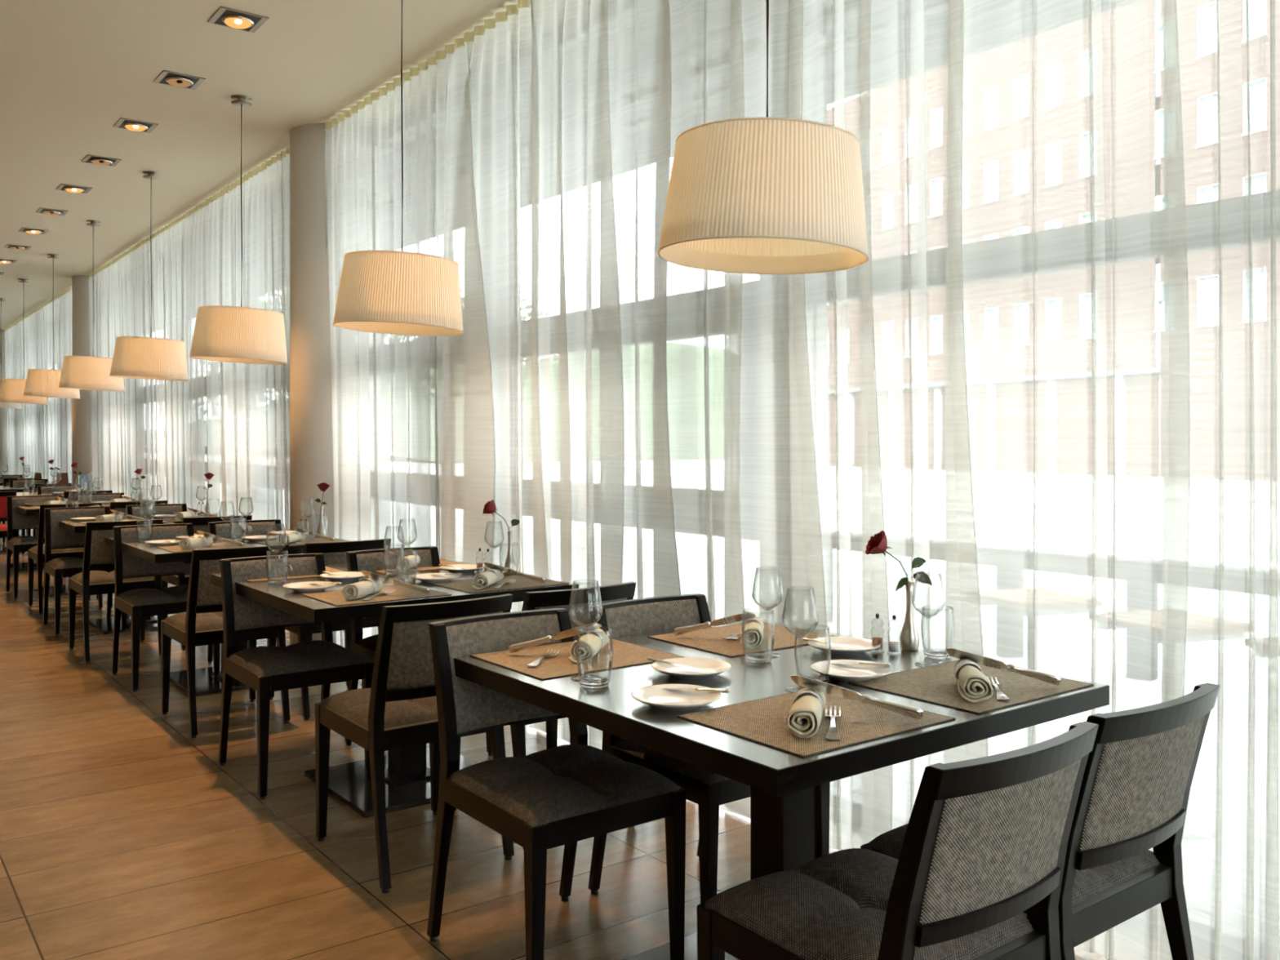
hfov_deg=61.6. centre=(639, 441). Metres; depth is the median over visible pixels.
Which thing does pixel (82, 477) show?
menu card
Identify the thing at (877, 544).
rose
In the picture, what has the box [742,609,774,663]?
water tumbler
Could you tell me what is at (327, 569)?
placemat
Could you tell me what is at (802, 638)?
butter knife
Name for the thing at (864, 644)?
plate
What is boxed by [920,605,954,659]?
water tumbler
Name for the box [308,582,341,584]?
butter knife
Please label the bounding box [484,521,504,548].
wine glass
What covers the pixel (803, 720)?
rolled napkin
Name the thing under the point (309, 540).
fork
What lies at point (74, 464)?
rose
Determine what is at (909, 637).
bud vase
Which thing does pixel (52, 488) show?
dining chair
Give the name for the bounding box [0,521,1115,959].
floor
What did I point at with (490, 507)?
rose
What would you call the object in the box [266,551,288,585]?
water tumbler
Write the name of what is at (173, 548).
placemat
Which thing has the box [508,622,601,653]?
table knife
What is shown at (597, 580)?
bowl
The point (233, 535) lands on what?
water tumbler
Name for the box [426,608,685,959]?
dining chair
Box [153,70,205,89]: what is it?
recessed light
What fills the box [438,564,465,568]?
butter knife
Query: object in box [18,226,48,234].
recessed light
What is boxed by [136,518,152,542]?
water tumbler
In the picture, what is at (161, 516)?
plate
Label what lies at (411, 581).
water tumbler
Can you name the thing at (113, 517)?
rolled napkin
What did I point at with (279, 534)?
plate
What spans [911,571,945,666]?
wine glass
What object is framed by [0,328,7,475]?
column
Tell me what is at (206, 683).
dining table
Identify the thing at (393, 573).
water tumbler
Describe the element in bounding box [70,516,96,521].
plate
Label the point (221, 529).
dining chair
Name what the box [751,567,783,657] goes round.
wine glass
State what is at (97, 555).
dining chair
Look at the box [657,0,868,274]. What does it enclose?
pendant lamp
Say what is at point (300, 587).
plate
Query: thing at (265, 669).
dining chair
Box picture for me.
[83,480,87,489]
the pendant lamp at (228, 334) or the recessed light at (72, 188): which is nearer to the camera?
the pendant lamp at (228, 334)
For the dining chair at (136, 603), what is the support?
on the floor
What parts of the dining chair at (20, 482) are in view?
leg, frame, backrest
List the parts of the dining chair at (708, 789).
leg, frame, backrest, seat, seat frame, leg, leg, leg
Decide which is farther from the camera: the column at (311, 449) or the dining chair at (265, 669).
the column at (311, 449)
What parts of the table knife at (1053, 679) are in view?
blade, handle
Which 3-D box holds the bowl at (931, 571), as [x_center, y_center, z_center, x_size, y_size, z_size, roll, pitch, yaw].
[0.743,0.397,2.764,0.084,0.115,0.084,0,0,-37]
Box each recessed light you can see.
[0,258,17,263]
[4,244,31,249]
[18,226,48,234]
[35,207,68,215]
[56,183,92,193]
[81,154,121,166]
[113,117,158,133]
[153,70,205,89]
[207,6,268,32]
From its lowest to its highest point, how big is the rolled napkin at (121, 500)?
0.062 m
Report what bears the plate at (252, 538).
on the dining table at (206, 683)
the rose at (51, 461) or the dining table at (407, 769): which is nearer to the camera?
the dining table at (407, 769)
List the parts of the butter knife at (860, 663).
blade, handle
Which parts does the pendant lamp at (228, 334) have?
lamp shade, cord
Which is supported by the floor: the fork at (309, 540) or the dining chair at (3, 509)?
the dining chair at (3, 509)
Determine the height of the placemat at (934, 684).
0.003 m
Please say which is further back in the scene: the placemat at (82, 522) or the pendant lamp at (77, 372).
the pendant lamp at (77, 372)
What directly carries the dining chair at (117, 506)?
on the floor
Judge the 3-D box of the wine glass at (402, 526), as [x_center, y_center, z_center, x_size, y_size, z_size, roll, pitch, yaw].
[-0.982,0.458,4.287,0.084,0.236,0.084,0,0,-37]
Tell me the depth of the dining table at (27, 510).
9.27 m
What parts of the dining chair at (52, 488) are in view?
leg, frame, backrest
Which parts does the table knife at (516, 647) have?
handle, blade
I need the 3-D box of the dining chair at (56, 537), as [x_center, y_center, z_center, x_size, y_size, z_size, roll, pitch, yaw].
[-3.973,0.906,7.665,0.450,0.840,0.582,0,0,-37]
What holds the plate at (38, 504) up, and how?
on the dining table at (27, 510)
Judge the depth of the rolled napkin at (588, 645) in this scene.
2.79 m
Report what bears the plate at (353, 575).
on the dining table at (407, 769)
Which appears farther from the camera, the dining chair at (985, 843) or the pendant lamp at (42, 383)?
the pendant lamp at (42, 383)
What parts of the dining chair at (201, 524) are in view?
leg, seat frame, leg, backrest, frame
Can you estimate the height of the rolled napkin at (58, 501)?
0.063 m
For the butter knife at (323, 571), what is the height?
0.015 m
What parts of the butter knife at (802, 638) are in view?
handle, blade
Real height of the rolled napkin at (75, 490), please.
0.062 m
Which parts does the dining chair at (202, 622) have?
leg, leg, seat, backrest, seat frame, frame, leg, leg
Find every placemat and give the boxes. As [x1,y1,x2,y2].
[78,519,147,524]
[155,542,255,552]
[157,515,220,521]
[228,528,288,537]
[245,566,344,582]
[253,537,347,546]
[299,585,451,606]
[373,559,462,573]
[427,574,568,593]
[469,637,684,679]
[647,622,837,657]
[676,691,955,757]
[848,660,1093,714]
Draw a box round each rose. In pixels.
[47,459,60,471]
[71,462,82,475]
[133,468,145,482]
[203,472,213,490]
[315,482,329,504]
[482,498,519,531]
[865,530,932,591]
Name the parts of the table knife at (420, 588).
blade, handle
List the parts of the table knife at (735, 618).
handle, blade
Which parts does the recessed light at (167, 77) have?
burner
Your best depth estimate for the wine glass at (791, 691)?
2.48 m
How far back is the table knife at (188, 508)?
7.90 m
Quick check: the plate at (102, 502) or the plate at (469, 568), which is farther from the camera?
the plate at (102, 502)
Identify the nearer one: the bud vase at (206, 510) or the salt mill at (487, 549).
the salt mill at (487, 549)
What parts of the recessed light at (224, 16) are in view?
burner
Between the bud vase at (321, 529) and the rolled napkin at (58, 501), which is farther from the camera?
the rolled napkin at (58, 501)
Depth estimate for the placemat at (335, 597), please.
3.97 m
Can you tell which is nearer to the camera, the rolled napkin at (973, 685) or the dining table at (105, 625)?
the rolled napkin at (973, 685)
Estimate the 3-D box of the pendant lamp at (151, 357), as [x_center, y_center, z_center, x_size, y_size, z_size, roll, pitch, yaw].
[-3.747,-1.258,8.198,0.548,1.580,0.548,0,0,-37]
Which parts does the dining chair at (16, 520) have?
leg, leg, seat frame, seat, frame, backrest, leg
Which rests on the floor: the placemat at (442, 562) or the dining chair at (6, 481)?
the dining chair at (6, 481)
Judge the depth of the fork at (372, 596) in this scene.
3.95 m
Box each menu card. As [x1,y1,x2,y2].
[34,472,41,479]
[56,472,68,484]
[79,475,89,491]
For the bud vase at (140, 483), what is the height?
0.187 m
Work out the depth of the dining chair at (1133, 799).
2.02 m
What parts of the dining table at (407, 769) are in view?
plate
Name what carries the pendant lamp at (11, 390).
hanging from the ceiling
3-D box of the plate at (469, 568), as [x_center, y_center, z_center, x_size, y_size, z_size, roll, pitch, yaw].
[-0.787,0.565,4.735,0.197,0.022,0.197,0,0,-37]
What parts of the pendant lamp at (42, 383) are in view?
lamp shade, cord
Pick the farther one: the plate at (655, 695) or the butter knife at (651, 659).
the butter knife at (651, 659)
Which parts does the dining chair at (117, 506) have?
leg, backrest, frame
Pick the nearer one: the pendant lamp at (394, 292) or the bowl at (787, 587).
the bowl at (787, 587)
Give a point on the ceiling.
(70, 70)
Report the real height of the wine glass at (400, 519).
0.236 m
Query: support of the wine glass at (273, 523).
on the dining table at (407, 769)
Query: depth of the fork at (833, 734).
2.12 m
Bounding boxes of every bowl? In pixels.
[265,523,287,552]
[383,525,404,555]
[397,519,417,544]
[568,580,603,628]
[751,567,783,610]
[782,586,818,637]
[911,571,945,617]
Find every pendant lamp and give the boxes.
[0,278,47,404]
[0,297,22,408]
[22,253,79,399]
[58,219,124,391]
[109,171,188,380]
[189,94,287,364]
[332,0,463,336]
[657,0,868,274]
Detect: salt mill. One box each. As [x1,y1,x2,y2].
[483,548,490,572]
[887,614,901,654]
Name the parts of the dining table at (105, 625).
plate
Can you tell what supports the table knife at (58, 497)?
on the placemat
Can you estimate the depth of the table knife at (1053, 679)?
2.51 m
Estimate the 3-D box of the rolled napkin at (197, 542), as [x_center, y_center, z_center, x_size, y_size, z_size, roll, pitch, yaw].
[-2.376,0.543,5.748,0.065,0.063,0.202,0,0,15]
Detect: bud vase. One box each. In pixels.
[52,471,56,483]
[137,482,143,501]
[204,490,211,513]
[316,506,325,534]
[504,531,515,575]
[899,581,919,651]
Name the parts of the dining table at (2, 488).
plate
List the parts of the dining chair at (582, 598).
leg, leg, seat frame, leg, frame, backrest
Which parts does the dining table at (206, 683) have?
plate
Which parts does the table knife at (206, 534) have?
blade, handle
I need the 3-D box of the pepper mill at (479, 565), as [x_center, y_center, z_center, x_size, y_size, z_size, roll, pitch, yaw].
[-0.706,0.523,4.730,0.038,0.104,0.038,0,0,-37]
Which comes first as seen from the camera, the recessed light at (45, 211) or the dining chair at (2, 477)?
the recessed light at (45, 211)
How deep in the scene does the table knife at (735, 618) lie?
3.10 m
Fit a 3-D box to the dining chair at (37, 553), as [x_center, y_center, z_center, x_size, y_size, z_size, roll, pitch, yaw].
[-4.565,0.906,8.531,0.450,0.840,0.582,0,0,-37]
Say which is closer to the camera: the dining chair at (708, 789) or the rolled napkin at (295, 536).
the dining chair at (708, 789)
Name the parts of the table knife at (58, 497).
blade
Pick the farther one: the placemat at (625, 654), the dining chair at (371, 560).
the dining chair at (371, 560)
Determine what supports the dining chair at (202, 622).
on the floor
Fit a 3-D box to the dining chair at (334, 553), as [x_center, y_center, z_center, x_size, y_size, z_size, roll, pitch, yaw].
[-1.565,0.906,5.422,0.450,0.840,0.582,0,0,-37]
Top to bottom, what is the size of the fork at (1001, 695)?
0.010 m
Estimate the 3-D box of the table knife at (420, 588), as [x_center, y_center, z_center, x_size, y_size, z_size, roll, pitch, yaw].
[-0.911,0.526,4.001,0.268,0.084,0.021,0,0,9]
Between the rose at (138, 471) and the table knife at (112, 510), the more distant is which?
the rose at (138, 471)
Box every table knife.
[56,496,82,503]
[75,486,88,491]
[110,509,145,519]
[121,495,142,501]
[187,507,219,516]
[196,530,243,546]
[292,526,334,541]
[360,570,430,594]
[405,549,414,552]
[483,562,545,582]
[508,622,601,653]
[672,612,755,635]
[791,675,923,719]
[946,648,1061,684]
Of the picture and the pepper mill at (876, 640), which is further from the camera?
the picture
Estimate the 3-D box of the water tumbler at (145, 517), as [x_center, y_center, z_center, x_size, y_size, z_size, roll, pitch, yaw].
[-3.652,0.508,7.938,0.087,0.134,0.087,0,0,-37]
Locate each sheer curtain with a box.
[3,285,71,484]
[88,146,289,528]
[324,0,1279,959]
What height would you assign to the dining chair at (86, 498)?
0.840 m
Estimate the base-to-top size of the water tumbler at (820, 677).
0.134 m
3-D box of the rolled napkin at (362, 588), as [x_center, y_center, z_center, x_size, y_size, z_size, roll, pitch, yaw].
[-1.020,0.543,3.953,0.065,0.063,0.202,0,0,14]
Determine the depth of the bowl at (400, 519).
4.67 m
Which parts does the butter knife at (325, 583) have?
handle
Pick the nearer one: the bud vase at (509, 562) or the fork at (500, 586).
the fork at (500, 586)
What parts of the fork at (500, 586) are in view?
handle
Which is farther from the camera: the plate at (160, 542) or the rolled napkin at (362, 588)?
the plate at (160, 542)
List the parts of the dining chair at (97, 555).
leg, leg, backrest, seat, seat frame, frame, leg, leg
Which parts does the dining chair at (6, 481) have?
leg, frame, leg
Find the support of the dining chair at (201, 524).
on the floor
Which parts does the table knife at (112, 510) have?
blade, handle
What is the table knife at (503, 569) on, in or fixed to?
on the placemat at (464, 585)
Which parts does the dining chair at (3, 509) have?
seat, seat frame, backrest, frame, leg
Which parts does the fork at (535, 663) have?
handle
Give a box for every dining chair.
[0,474,27,535]
[0,478,35,542]
[0,491,16,571]
[5,494,70,599]
[8,479,48,537]
[21,483,71,554]
[27,502,102,614]
[36,484,80,565]
[43,506,126,635]
[62,490,112,578]
[68,519,163,662]
[73,493,124,503]
[96,500,168,607]
[111,523,220,692]
[125,503,186,616]
[160,515,252,650]
[160,544,290,737]
[206,519,312,663]
[217,552,373,799]
[266,537,391,720]
[315,593,514,893]
[344,546,492,755]
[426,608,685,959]
[454,582,635,849]
[587,593,830,903]
[696,721,1098,959]
[860,682,1219,959]
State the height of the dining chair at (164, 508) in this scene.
0.840 m
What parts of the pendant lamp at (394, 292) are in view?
lamp shade, cord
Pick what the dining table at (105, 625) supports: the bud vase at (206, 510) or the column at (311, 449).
the bud vase at (206, 510)
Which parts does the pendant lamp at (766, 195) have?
lamp shade, cord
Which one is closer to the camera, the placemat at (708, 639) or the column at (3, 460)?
the placemat at (708, 639)
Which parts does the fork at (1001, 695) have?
handle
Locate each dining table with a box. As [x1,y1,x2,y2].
[0,485,28,551]
[5,492,63,570]
[6,500,79,596]
[58,515,223,634]
[105,528,351,696]
[211,557,578,817]
[453,618,1109,959]
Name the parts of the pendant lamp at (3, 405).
lamp shade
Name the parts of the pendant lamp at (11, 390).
lamp shade, cord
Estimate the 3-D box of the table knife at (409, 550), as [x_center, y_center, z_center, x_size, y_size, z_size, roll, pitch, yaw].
[-1.141,0.529,4.897,0.241,0.078,0.022,0,0,13]
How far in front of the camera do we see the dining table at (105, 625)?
7.63 m
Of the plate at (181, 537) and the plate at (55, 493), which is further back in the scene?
the plate at (55, 493)
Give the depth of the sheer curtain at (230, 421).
9.13 m
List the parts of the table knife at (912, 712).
blade, handle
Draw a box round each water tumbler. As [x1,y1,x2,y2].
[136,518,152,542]
[139,502,152,519]
[228,515,244,537]
[230,518,246,542]
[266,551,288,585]
[383,544,404,576]
[395,550,417,584]
[498,542,519,574]
[576,626,613,689]
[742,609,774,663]
[794,626,831,682]
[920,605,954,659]
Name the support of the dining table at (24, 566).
on the floor
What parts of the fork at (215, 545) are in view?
handle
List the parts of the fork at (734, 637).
handle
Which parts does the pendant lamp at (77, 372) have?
lamp shade, cord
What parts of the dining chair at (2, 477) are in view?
backrest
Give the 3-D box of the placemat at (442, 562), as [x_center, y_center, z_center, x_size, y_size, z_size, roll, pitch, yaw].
[-1.043,0.575,4.933,0.445,0.003,0.365,0,0,-37]
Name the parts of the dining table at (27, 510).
plate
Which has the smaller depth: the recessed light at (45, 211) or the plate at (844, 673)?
the plate at (844, 673)
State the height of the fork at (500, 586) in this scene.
0.010 m
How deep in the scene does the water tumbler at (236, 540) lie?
6.12 m
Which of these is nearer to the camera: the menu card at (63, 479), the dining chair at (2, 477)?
the menu card at (63, 479)
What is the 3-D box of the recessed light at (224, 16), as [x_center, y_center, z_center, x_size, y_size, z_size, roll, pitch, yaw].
[-1.952,-2.038,5.211,0.224,0.029,0.230,0,0,-37]
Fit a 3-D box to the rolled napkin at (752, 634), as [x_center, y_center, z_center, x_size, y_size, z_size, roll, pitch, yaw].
[0.319,0.543,3.054,0.065,0.063,0.202,0,0,8]
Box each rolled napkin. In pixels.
[43,499,66,504]
[65,488,82,491]
[95,513,122,521]
[108,497,129,505]
[173,511,197,520]
[178,535,213,550]
[278,531,305,544]
[341,577,383,599]
[395,553,420,570]
[471,568,503,589]
[567,628,608,663]
[739,617,764,648]
[786,688,826,738]
[951,658,993,702]
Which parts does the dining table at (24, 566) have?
plate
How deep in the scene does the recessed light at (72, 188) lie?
8.67 m
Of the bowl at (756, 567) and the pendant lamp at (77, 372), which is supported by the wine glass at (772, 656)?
the bowl at (756, 567)
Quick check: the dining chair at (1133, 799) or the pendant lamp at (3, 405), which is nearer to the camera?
the dining chair at (1133, 799)
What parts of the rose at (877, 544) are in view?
stem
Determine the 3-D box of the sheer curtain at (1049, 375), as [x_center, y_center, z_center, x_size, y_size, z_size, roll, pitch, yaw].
[0.172,-0.363,4.021,0.158,3.353,7.310,0,0,-37]
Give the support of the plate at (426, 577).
on the dining table at (407, 769)
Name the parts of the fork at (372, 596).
handle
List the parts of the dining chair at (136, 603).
leg, leg, seat frame, seat, frame, backrest, leg, leg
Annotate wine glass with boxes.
[265,523,287,582]
[383,525,404,586]
[397,519,417,573]
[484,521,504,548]
[568,580,603,681]
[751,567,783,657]
[782,586,818,692]
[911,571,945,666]
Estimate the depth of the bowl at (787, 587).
2.48 m
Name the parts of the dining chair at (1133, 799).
leg, seat, seat frame, leg, backrest, frame, leg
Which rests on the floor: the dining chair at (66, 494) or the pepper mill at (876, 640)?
the dining chair at (66, 494)
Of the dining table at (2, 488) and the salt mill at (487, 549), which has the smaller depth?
the salt mill at (487, 549)
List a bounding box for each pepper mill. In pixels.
[475,547,484,572]
[870,613,884,652]
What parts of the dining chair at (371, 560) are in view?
leg, seat frame, seat, frame, backrest, leg, leg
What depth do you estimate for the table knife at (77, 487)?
11.50 m
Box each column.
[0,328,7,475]
[71,275,91,490]
[289,123,336,644]
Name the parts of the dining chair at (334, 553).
leg, leg, seat frame, backrest, frame, leg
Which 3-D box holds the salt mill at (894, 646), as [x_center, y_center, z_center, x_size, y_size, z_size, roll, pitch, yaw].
[0.689,0.523,2.910,0.038,0.104,0.038,0,0,-37]
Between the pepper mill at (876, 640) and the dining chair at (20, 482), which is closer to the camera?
the pepper mill at (876, 640)
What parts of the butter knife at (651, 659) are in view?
handle, blade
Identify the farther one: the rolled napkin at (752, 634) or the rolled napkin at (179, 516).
the rolled napkin at (179, 516)
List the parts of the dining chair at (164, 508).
leg, frame, backrest, leg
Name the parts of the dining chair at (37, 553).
leg, leg, backrest, seat frame, seat, frame, leg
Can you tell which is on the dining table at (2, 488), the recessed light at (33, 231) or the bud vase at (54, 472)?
the bud vase at (54, 472)
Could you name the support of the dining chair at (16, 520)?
on the floor
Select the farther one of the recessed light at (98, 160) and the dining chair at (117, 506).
the dining chair at (117, 506)
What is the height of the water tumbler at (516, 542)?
0.134 m
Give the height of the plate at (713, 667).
0.022 m
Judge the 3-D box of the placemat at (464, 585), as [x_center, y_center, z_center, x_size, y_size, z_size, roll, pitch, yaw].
[-0.574,0.575,4.339,0.445,0.003,0.365,0,0,-37]
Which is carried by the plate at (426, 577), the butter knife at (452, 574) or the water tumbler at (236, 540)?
the butter knife at (452, 574)
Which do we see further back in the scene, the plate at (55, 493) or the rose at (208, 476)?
the plate at (55, 493)
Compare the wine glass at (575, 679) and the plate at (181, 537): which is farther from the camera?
the plate at (181, 537)
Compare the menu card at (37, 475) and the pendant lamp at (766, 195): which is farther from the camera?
the menu card at (37, 475)
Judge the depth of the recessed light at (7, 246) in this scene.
11.28 m
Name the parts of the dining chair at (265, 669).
leg, leg, frame, backrest, seat frame, seat, leg, leg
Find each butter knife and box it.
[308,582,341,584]
[322,570,349,577]
[434,573,462,575]
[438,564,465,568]
[646,657,706,671]
[662,687,729,693]
[801,637,860,648]
[830,662,891,666]
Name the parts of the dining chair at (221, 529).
leg, frame, backrest, leg, leg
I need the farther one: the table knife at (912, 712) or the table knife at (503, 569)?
the table knife at (503, 569)
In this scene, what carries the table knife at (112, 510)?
on the placemat at (82, 522)
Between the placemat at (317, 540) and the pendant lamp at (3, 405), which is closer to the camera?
the placemat at (317, 540)
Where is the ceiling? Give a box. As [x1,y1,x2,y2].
[0,0,517,328]
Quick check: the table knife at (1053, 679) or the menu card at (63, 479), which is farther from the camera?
the menu card at (63, 479)
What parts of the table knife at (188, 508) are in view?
blade, handle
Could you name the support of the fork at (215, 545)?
on the placemat at (173, 548)
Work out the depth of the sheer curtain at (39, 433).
16.36 m
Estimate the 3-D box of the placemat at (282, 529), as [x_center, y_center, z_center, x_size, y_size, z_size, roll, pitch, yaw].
[-2.401,0.575,6.729,0.445,0.003,0.365,0,0,-37]
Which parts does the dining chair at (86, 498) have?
leg, frame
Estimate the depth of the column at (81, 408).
13.27 m
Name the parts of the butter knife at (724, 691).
blade, handle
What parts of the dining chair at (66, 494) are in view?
backrest, frame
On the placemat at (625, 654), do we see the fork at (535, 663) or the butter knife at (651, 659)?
the fork at (535, 663)
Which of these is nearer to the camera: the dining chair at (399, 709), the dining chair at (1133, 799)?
the dining chair at (1133, 799)
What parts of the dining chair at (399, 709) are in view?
leg, seat, leg, seat frame, leg, backrest, frame, leg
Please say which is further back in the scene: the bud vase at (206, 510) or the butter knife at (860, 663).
the bud vase at (206, 510)
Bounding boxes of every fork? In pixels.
[192,544,222,549]
[293,539,315,543]
[360,589,395,599]
[493,579,515,588]
[526,649,559,666]
[722,633,740,639]
[825,705,840,739]
[986,676,1009,700]
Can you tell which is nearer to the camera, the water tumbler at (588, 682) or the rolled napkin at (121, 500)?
the water tumbler at (588, 682)
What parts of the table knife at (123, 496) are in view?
blade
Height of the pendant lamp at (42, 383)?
1.580 m
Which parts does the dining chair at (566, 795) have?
leg, frame, backrest, leg, seat frame, seat, leg, leg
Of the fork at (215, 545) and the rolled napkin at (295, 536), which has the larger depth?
the rolled napkin at (295, 536)
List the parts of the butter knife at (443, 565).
handle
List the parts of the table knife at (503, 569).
blade, handle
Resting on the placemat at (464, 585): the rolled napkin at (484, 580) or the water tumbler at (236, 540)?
the rolled napkin at (484, 580)
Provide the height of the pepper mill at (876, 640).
0.104 m
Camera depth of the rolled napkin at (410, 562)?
4.77 m
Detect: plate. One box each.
[25,503,43,506]
[49,492,63,494]
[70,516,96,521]
[91,501,110,504]
[144,539,179,546]
[149,514,175,519]
[176,534,202,539]
[241,535,277,542]
[268,530,296,536]
[282,581,335,592]
[320,571,365,582]
[411,573,459,582]
[439,564,484,573]
[631,684,721,711]
[651,657,731,679]
[807,636,880,655]
[810,659,892,681]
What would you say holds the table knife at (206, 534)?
on the placemat at (173, 548)
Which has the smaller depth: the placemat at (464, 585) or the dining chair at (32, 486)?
the placemat at (464, 585)
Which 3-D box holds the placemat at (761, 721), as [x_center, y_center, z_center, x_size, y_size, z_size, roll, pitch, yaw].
[0.365,0.575,2.231,0.445,0.003,0.365,0,0,-37]
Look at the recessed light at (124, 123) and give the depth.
6.93 m
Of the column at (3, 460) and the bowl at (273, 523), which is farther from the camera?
the column at (3, 460)
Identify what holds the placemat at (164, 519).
on the dining table at (105, 625)
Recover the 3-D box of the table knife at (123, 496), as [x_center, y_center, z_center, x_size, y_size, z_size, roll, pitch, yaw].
[-4.571,0.528,9.696,0.258,0.080,0.021,0,0,11]
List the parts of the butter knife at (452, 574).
handle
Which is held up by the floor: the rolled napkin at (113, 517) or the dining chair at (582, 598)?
the dining chair at (582, 598)
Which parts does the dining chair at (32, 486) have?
leg, leg, backrest, frame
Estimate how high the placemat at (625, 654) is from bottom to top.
0.003 m
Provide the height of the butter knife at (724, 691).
0.015 m
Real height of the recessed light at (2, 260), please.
0.029 m
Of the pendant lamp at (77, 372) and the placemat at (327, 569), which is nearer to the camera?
the placemat at (327, 569)
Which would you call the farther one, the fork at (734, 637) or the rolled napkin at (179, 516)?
the rolled napkin at (179, 516)
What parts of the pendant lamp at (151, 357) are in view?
lamp shade, cord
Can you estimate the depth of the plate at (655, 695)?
2.37 m
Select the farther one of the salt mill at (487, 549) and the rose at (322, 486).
the rose at (322, 486)
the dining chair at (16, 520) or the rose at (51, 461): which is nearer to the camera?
the dining chair at (16, 520)
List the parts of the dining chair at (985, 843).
leg, seat, seat frame, leg, backrest, frame, leg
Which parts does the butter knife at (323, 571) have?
handle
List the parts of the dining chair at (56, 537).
leg, leg, seat, frame, backrest, seat frame, leg, leg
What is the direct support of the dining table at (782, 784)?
on the floor
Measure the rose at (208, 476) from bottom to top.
0.245 m

